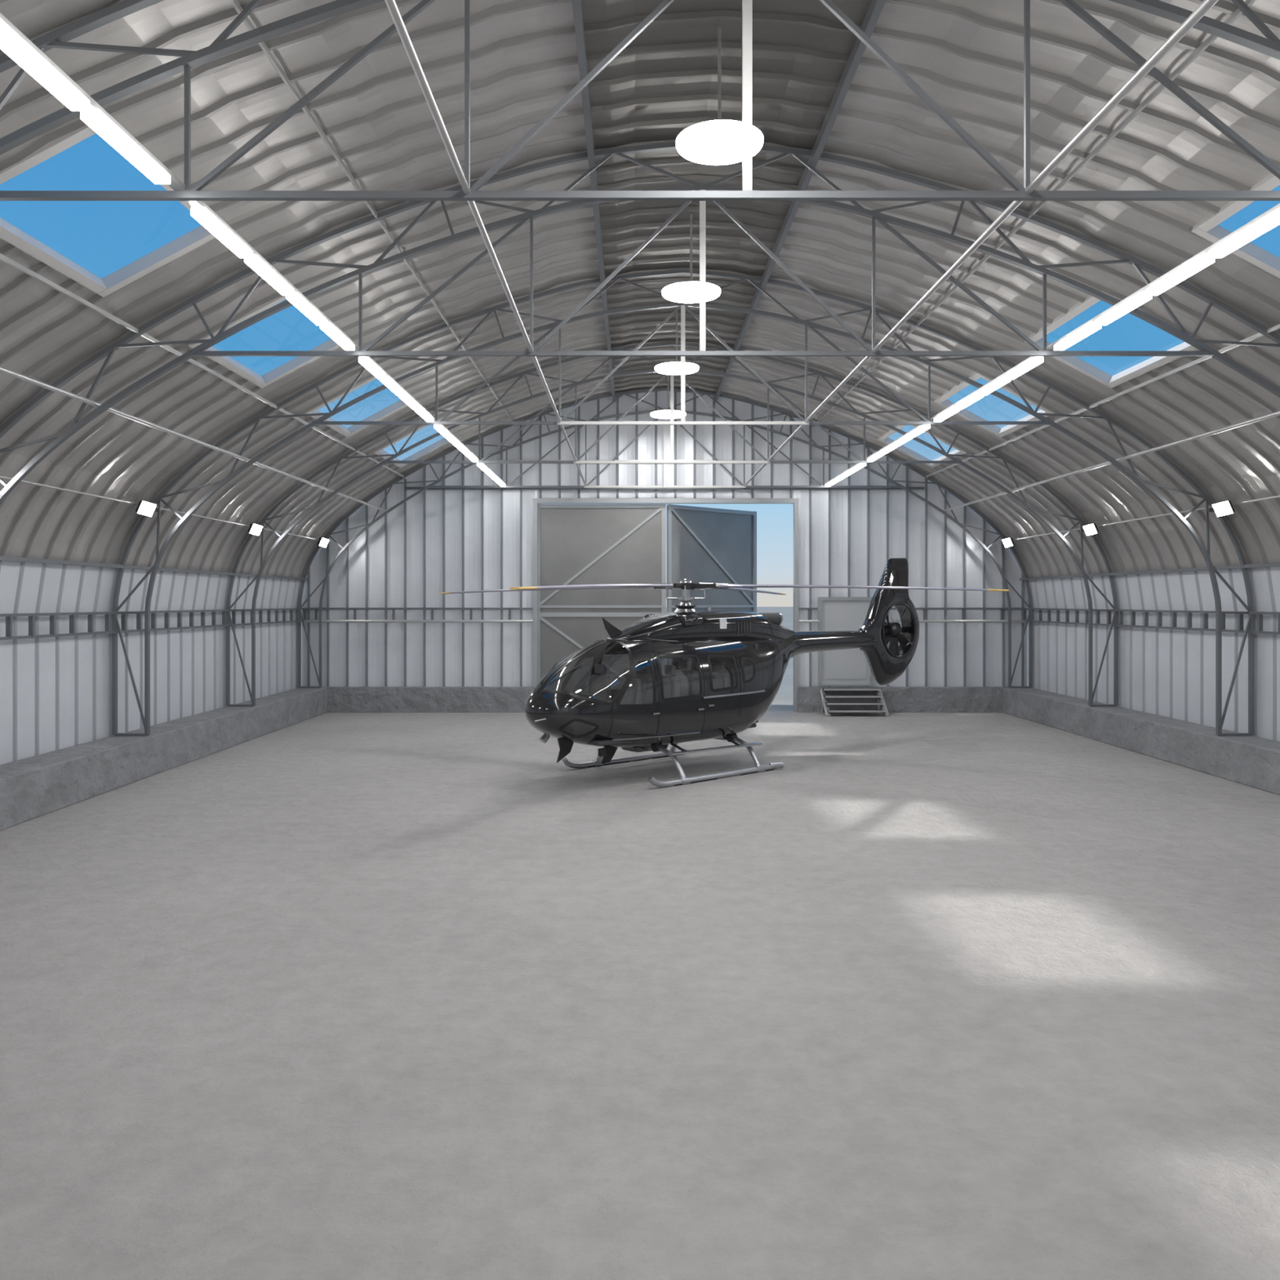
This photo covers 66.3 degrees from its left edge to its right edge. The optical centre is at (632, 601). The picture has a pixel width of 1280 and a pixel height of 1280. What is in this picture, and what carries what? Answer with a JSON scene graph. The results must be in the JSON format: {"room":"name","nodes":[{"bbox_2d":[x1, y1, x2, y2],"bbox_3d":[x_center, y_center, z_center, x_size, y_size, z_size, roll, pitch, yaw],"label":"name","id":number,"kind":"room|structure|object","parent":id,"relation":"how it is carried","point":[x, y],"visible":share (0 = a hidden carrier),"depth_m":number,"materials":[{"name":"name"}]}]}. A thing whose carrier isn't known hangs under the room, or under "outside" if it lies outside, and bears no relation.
{"room":"aircraft hangar","nodes":[
{"label":"aircraft hangar","id":0,"kind":"room"},
{"bbox_2d":[0,560,305,764],"bbox_3d":[-9.275,1.224,10.325,0.174,3.753,34.650,0,0,0],"label":"wall","id":1,"kind":"structure","parent":0,"point":[55,692],"depth_m":17.82,"materials":[{"name":"grey metal"}]},
{"bbox_2d":[0,686,328,830],"bbox_3d":[-8.930,2.750,10.325,0.780,0.700,34.610,0,0,0],"label":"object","id":2,"kind":"structure","parent":1,"relation":"attached to","point":[33,787],"depth_m":16.89,"materials":[{"name":"concrete"}]},
{"bbox_2d":[0,711,1279,1279],"bbox_3d":[0.900,3.250,10.350,20.600,0.300,34.900,0,0,0],"label":"floor","id":3,"kind":"structure","parent":0,"point":[326,996],"depth_m":7.32,"materials":[{"name":"concrete"}]},
{"bbox_2d":[440,558,1009,786],"bbox_3d":[2.312,1.048,18.727,10.939,4.126,8.161,0,0,-18],"label":"helicopter","id":4,"kind":"object","parent":3,"relation":"on","point":[740,660],"visible":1,"depth_m":17.72,"materials":[{"name":"black paint"}]},
{"bbox_2d":[819,688,888,716],"bbox_3d":[6.065,2.752,26.860,1.710,0.695,0.940,0,0,0],"label":"entry steps","id":5,"kind":"structure","parent":3,"relation":"on","point":[881,701],"depth_m":26.83,"materials":[{"name":"grey metal"}]},
{"bbox_2d":[0,0,1279,577],"bbox_3d":[0.900,-3.312,10.325,20.279,5.349,34.650,0,0,0],"label":"ceiling","id":6,"kind":"structure","parent":0,"point":[967,55],"depth_m":13.10,"materials":[{"name":"grey metal"}]},
{"bbox_2d":[0,124,215,297],"bbox_3d":[-5.512,-4.018,10.150,1.520,0.899,2.680,0,0,0],"label":"frame","id":7,"kind":"structure","parent":6,"relation":"attached to","point":[104,286],"depth_m":10.66,"materials":[{"name":"grey metal"}]},
{"bbox_2d":[188,295,340,388],"bbox_3d":[-5.512,-4.018,15.050,1.520,0.899,2.680,0,0,0],"label":"window","id":8,"kind":"structure","parent":6,"relation":"attached to","point":[228,362],"depth_m":15.77,"materials":[{"name":"grey metal"}]},
{"bbox_2d":[305,375,407,437],"bbox_3d":[-5.512,-4.018,19.950,1.520,0.899,2.680,0,0,0],"label":"window","id":9,"kind":"structure","parent":6,"relation":"attached to","point":[346,432],"depth_m":21.16,"materials":[{"name":"grey metal"}]},
{"bbox_2d":[373,425,449,467],"bbox_3d":[-5.512,-4.018,24.850,1.520,0.899,2.680,0,0,0],"label":"window","id":10,"kind":"structure","parent":6,"relation":"attached to","point":[444,441],"depth_m":26.07,"materials":[{"name":"grey metal"}]},
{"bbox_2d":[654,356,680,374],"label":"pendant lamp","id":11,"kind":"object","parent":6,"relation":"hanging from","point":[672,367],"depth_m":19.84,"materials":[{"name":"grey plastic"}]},
{"bbox_2d":[649,374,686,418],"bbox_3d":[0.900,-5.335,24.850,0.920,1.230,0.920,0,0,0],"label":"pendant lamp","id":12,"kind":"object","parent":6,"relation":"hanging from","point":[663,413],"visible":0.74,"depth_m":24.72,"materials":[{"name":"grey plastic"}]},
{"bbox_2d":[661,213,720,302],"bbox_3d":[0.900,-5.335,15.050,0.920,1.230,0.920,0,0,0],"label":"pendant lamp","id":13,"kind":"object","parent":6,"relation":"hanging from","point":[687,291],"visible":0.91,"depth_m":15.00,"materials":[{"name":"grey plastic"}]},
{"bbox_2d":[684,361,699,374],"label":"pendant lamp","id":14,"kind":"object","parent":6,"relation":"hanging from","point":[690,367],"depth_m":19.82,"materials":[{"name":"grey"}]},
{"bbox_2d":[675,26,764,164],"bbox_3d":[0.900,-5.335,10.150,0.920,1.230,0.920,0,0,0],"label":"pendant lamp","id":15,"kind":"object","parent":6,"relation":"hanging from","point":[719,141],"visible":0.85,"depth_m":10.13,"materials":[{"name":"grey plastic"}]},
{"bbox_2d":[877,419,966,467],"bbox_3d":[7.312,-4.018,24.850,1.520,0.899,2.680,0,0,0],"label":"window","id":16,"kind":"structure","parent":6,"relation":"attached to","point":[884,437],"depth_m":25.67,"materials":[{"name":"grey metal"}]},
{"bbox_2d":[934,372,1054,437],"bbox_3d":[7.312,-4.018,19.950,1.520,0.899,2.680,0,0,0],"label":"window","id":17,"kind":"structure","parent":6,"relation":"attached to","point":[943,401],"depth_m":20.42,"materials":[{"name":"grey metal"}]},
{"bbox_2d":[1024,289,1197,388],"bbox_3d":[7.312,-4.018,15.050,1.520,0.899,2.680,0,0,0],"label":"window","id":18,"kind":"structure","parent":6,"relation":"attached to","point":[1075,362],"depth_m":15.50,"materials":[{"name":"grey metal"}]},
{"bbox_2d":[1191,173,1279,278],"bbox_3d":[7.312,-4.018,10.150,1.520,0.899,2.680,0,0,0],"label":"window","id":19,"kind":"structure","parent":6,"relation":"attached to","point":[1208,228],"depth_m":11.37,"materials":[{"name":"grey metal"}]},
{"bbox_2d":[0,0,1279,639],"bbox_3d":[0.900,-2.595,10.320,20.310,6.314,34.540,0,0,0],"label":"roof purlins","id":20,"kind":"structure","parent":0,"point":[875,8],"depth_m":13.35,"materials":[{"name":"grey metal"}]},
{"bbox_2d":[0,12,185,191],"bbox_3d":[-3.550,-3.212,5.250,0.116,0.115,4.900,0,0,0],"label":"strip light","id":21,"kind":"object","parent":20,"relation":"attached to","point":[13,42],"visible":1,"depth_m":6.23,"materials":[{"name":"grey plastic"}]},
{"bbox_2d":[186,200,359,351],"bbox_3d":[-3.550,-3.212,10.150,0.116,0.115,4.900,0,0,0],"label":"strip light","id":22,"kind":"object","parent":20,"relation":"attached to","point":[201,211],"visible":0.99,"depth_m":9.39,"materials":[{"name":"grey plastic"}]},
{"bbox_2d":[358,356,435,422],"bbox_3d":[-3.550,-3.212,15.050,0.116,0.115,4.900,0,0,0],"label":"strip light","id":23,"kind":"object","parent":20,"relation":"attached to","point":[367,362],"visible":0.99,"depth_m":14.53,"materials":[{"name":"grey plastic"}]},
{"bbox_2d":[434,425,479,462],"bbox_3d":[-3.550,-3.212,19.950,0.116,0.115,4.900,0,0,0],"label":"strip light","id":24,"kind":"object","parent":20,"relation":"attached to","point":[442,429],"visible":0.94,"depth_m":19.57,"materials":[{"name":"grey plastic"}]},
{"bbox_2d":[476,463,506,486],"bbox_3d":[-3.550,-3.212,24.800,0.116,0.115,4.800,0,0,0],"label":"strip light","id":25,"kind":"object","parent":20,"relation":"attached to","point":[483,467],"visible":0.93,"depth_m":24.51,"materials":[{"name":"grey plastic"}]},
{"bbox_2d":[0,475,1279,542],"bbox_3d":[0.900,-1.680,10.325,18.876,0.036,34.450,0,0,0],"label":"conduit pipe","id":26,"kind":"object","parent":20,"relation":"attached to","point":[1,477],"visible":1,"depth_m":17.93,"materials":[{"name":"grey metal"}]},
{"bbox_2d":[135,500,158,516],"bbox_3d":[-8.408,-1.604,17.032,0.225,0.266,0.604,0,0,10],"label":"floodlight","id":27,"kind":"object","parent":26,"relation":"attached to","point":[144,508],"visible":1,"depth_m":16.88,"materials":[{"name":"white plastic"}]},
{"bbox_2d":[248,523,262,536],"bbox_3d":[-8.408,-1.604,21.932,0.225,0.266,0.604,0,0,10],"label":"floodlight","id":28,"kind":"object","parent":26,"relation":"attached to","point":[254,529],"visible":1,"depth_m":21.77,"materials":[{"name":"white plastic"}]},
{"bbox_2d":[317,537,328,547],"bbox_3d":[-8.408,-1.604,26.732,0.225,0.266,0.604,0,0,10],"label":"floodlight","id":29,"kind":"object","parent":26,"relation":"attached to","point":[322,542],"visible":1,"depth_m":26.56,"materials":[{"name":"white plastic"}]},
{"bbox_2d":[1002,537,1014,547],"bbox_3d":[10.208,-1.604,26.732,0.225,0.266,0.604,0,0,-10],"label":"floodlight","id":30,"kind":"object","parent":26,"relation":"attached to","point":[1007,542],"visible":1,"depth_m":26.57,"materials":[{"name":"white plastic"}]},
{"bbox_2d":[1081,523,1098,536],"bbox_3d":[10.208,-1.604,21.932,0.225,0.266,0.604,0,0,-10],"label":"floodlight","id":31,"kind":"object","parent":26,"relation":"attached to","point":[1091,529],"visible":1,"depth_m":21.78,"materials":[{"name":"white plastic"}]},
{"bbox_2d":[1208,500,1235,516],"bbox_3d":[10.208,-1.604,17.032,0.225,0.266,0.604,0,0,-10],"label":"floodlight","id":32,"kind":"object","parent":26,"relation":"attached to","point":[1225,508],"visible":1,"depth_m":16.89,"materials":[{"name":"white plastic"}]},
{"bbox_2d":[823,463,866,486],"bbox_3d":[5.350,-3.212,24.800,0.116,0.115,4.800,0,0,0],"label":"strip light","id":33,"kind":"object","parent":20,"relation":"attached to","point":[856,467],"visible":0.94,"depth_m":24.53,"materials":[{"name":"grey plastic"}]},
{"bbox_2d":[865,425,930,462],"bbox_3d":[5.350,-3.212,19.950,0.116,0.115,4.900,0,0,0],"label":"strip light","id":34,"kind":"object","parent":20,"relation":"attached to","point":[918,429],"visible":0.94,"depth_m":19.60,"materials":[{"name":"grey plastic"}]},
{"bbox_2d":[929,356,1043,422],"bbox_3d":[5.350,-3.212,15.050,0.116,0.115,4.900,0,0,0],"label":"strip light","id":35,"kind":"object","parent":20,"relation":"attached to","point":[1028,364],"visible":0.99,"depth_m":14.55,"materials":[{"name":"grey plastic"}]},
{"bbox_2d":[1045,203,1279,351],"bbox_3d":[5.350,-3.212,10.150,0.116,0.115,4.900,0,0,0],"label":"strip light","id":36,"kind":"object","parent":20,"relation":"attached to","point":[1270,219],"visible":1,"depth_m":9.56,"materials":[{"name":"grey plastic"}]},
{"bbox_2d":[0,142,1279,504],"bbox_3d":[0.900,-1.760,12.600,20.360,8.340,0.080,0,0,0],"label":"roof truss","id":37,"kind":"object","parent":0,"point":[1140,265],"depth_m":12.57,"materials":[{"name":"grey metal"}]},
{"bbox_2d":[0,0,1279,200],"bbox_3d":[0.900,-1.760,7.700,20.360,8.340,0.080,0,0,0],"label":"roof truss","id":38,"kind":"object","parent":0,"point":[57,38],"depth_m":7.68,"materials":[{"name":"grey metal"}]},
{"bbox_2d":[302,390,1026,686],"bbox_3d":[0.900,-1.448,27.633,20.480,9.096,0.075,0,0,0],"label":"wall","id":39,"kind":"structure","parent":0,"point":[435,542],"depth_m":27.66,"materials":[{"name":"grey metal"}]},
{"bbox_2d":[537,503,666,693],"bbox_3d":[-0.900,0.155,27.719,3.680,5.830,0.082,0,0,0],"label":"door","id":40,"kind":"structure","parent":39,"relation":"in","point":[578,544],"depth_m":27.74,"materials":[{"name":"grey metal"}]},
{"bbox_2d":[303,459,1026,622],"bbox_3d":[0.900,-1.695,27.473,20.200,4.570,0.205,0,0,0],"label":"beams","id":41,"kind":"structure","parent":39,"relation":"attached to","point":[316,620],"depth_m":27.53,"materials":[{"name":"grey metal"}]},
{"bbox_2d":[326,686,1003,712],"bbox_3d":[0.900,2.750,27.490,18.880,0.700,0.280,0,0,0],"label":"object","id":42,"kind":"structure","parent":39,"relation":"attached to","point":[339,699],"depth_m":27.35,"materials":[{"name":"concrete"}]},
{"bbox_2d":[532,497,799,711],"bbox_3d":[0.930,0.100,27.602,7.480,6.000,0.195,0,0,0],"label":"trim","id":43,"kind":"structure","parent":39,"relation":"attached to","point":[535,501],"depth_m":27.51,"materials":[{"name":"grey paint"}]},
{"bbox_2d":[666,504,756,675],"bbox_3d":[2.385,0.155,28.896,3.616,5.830,0.082,0,0,-40],"label":"door","id":44,"kind":"structure","parent":39,"relation":"in","point":[704,544],"depth_m":28.87,"materials":[{"name":"grey metal"}]},
{"bbox_2d":[817,596,873,686],"bbox_3d":[6.000,1.125,27.543,1.560,2.510,0.135,0,0,0],"label":"door","id":45,"kind":"structure","parent":39,"relation":"in","point":[844,667],"depth_m":27.55,"materials":[{"name":"grey metal"}]},
{"bbox_2d":[297,387,1032,688],"bbox_3d":[0.900,-1.760,27.200,20.360,8.340,0.080,0,0,0],"label":"roof truss","id":46,"kind":"object","parent":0,"point":[822,447],"depth_m":27.17,"materials":[{"name":"grey metal"}]},
{"bbox_2d":[226,342,1118,706],"bbox_3d":[0.900,-1.760,22.400,20.360,8.340,0.080,0,0,0],"label":"roof truss","id":47,"kind":"object","parent":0,"point":[954,460],"depth_m":22.37,"materials":[{"name":"grey metal"}]},
{"bbox_2d":[111,268,1254,736],"bbox_3d":[0.900,-1.760,17.500,20.360,8.340,0.080,0,0,0],"label":"roof truss","id":48,"kind":"object","parent":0,"point":[1220,718],"depth_m":17.47,"materials":[{"name":"grey metal"}]},
{"bbox_2d":[1024,566,1279,741],"bbox_3d":[11.075,1.224,10.325,0.174,3.753,34.650,0,0,0],"label":"wall","id":49,"kind":"structure","parent":0,"point":[1166,673],"depth_m":20.50,"materials":[{"name":"grey metal"}]},
{"bbox_2d":[1000,686,1279,795],"bbox_3d":[10.730,2.750,10.325,0.780,0.700,34.610,0,0,0],"label":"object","id":50,"kind":"structure","parent":49,"relation":"attached to","point":[1254,762],"depth_m":19.31,"materials":[{"name":"concrete"}]}
]}

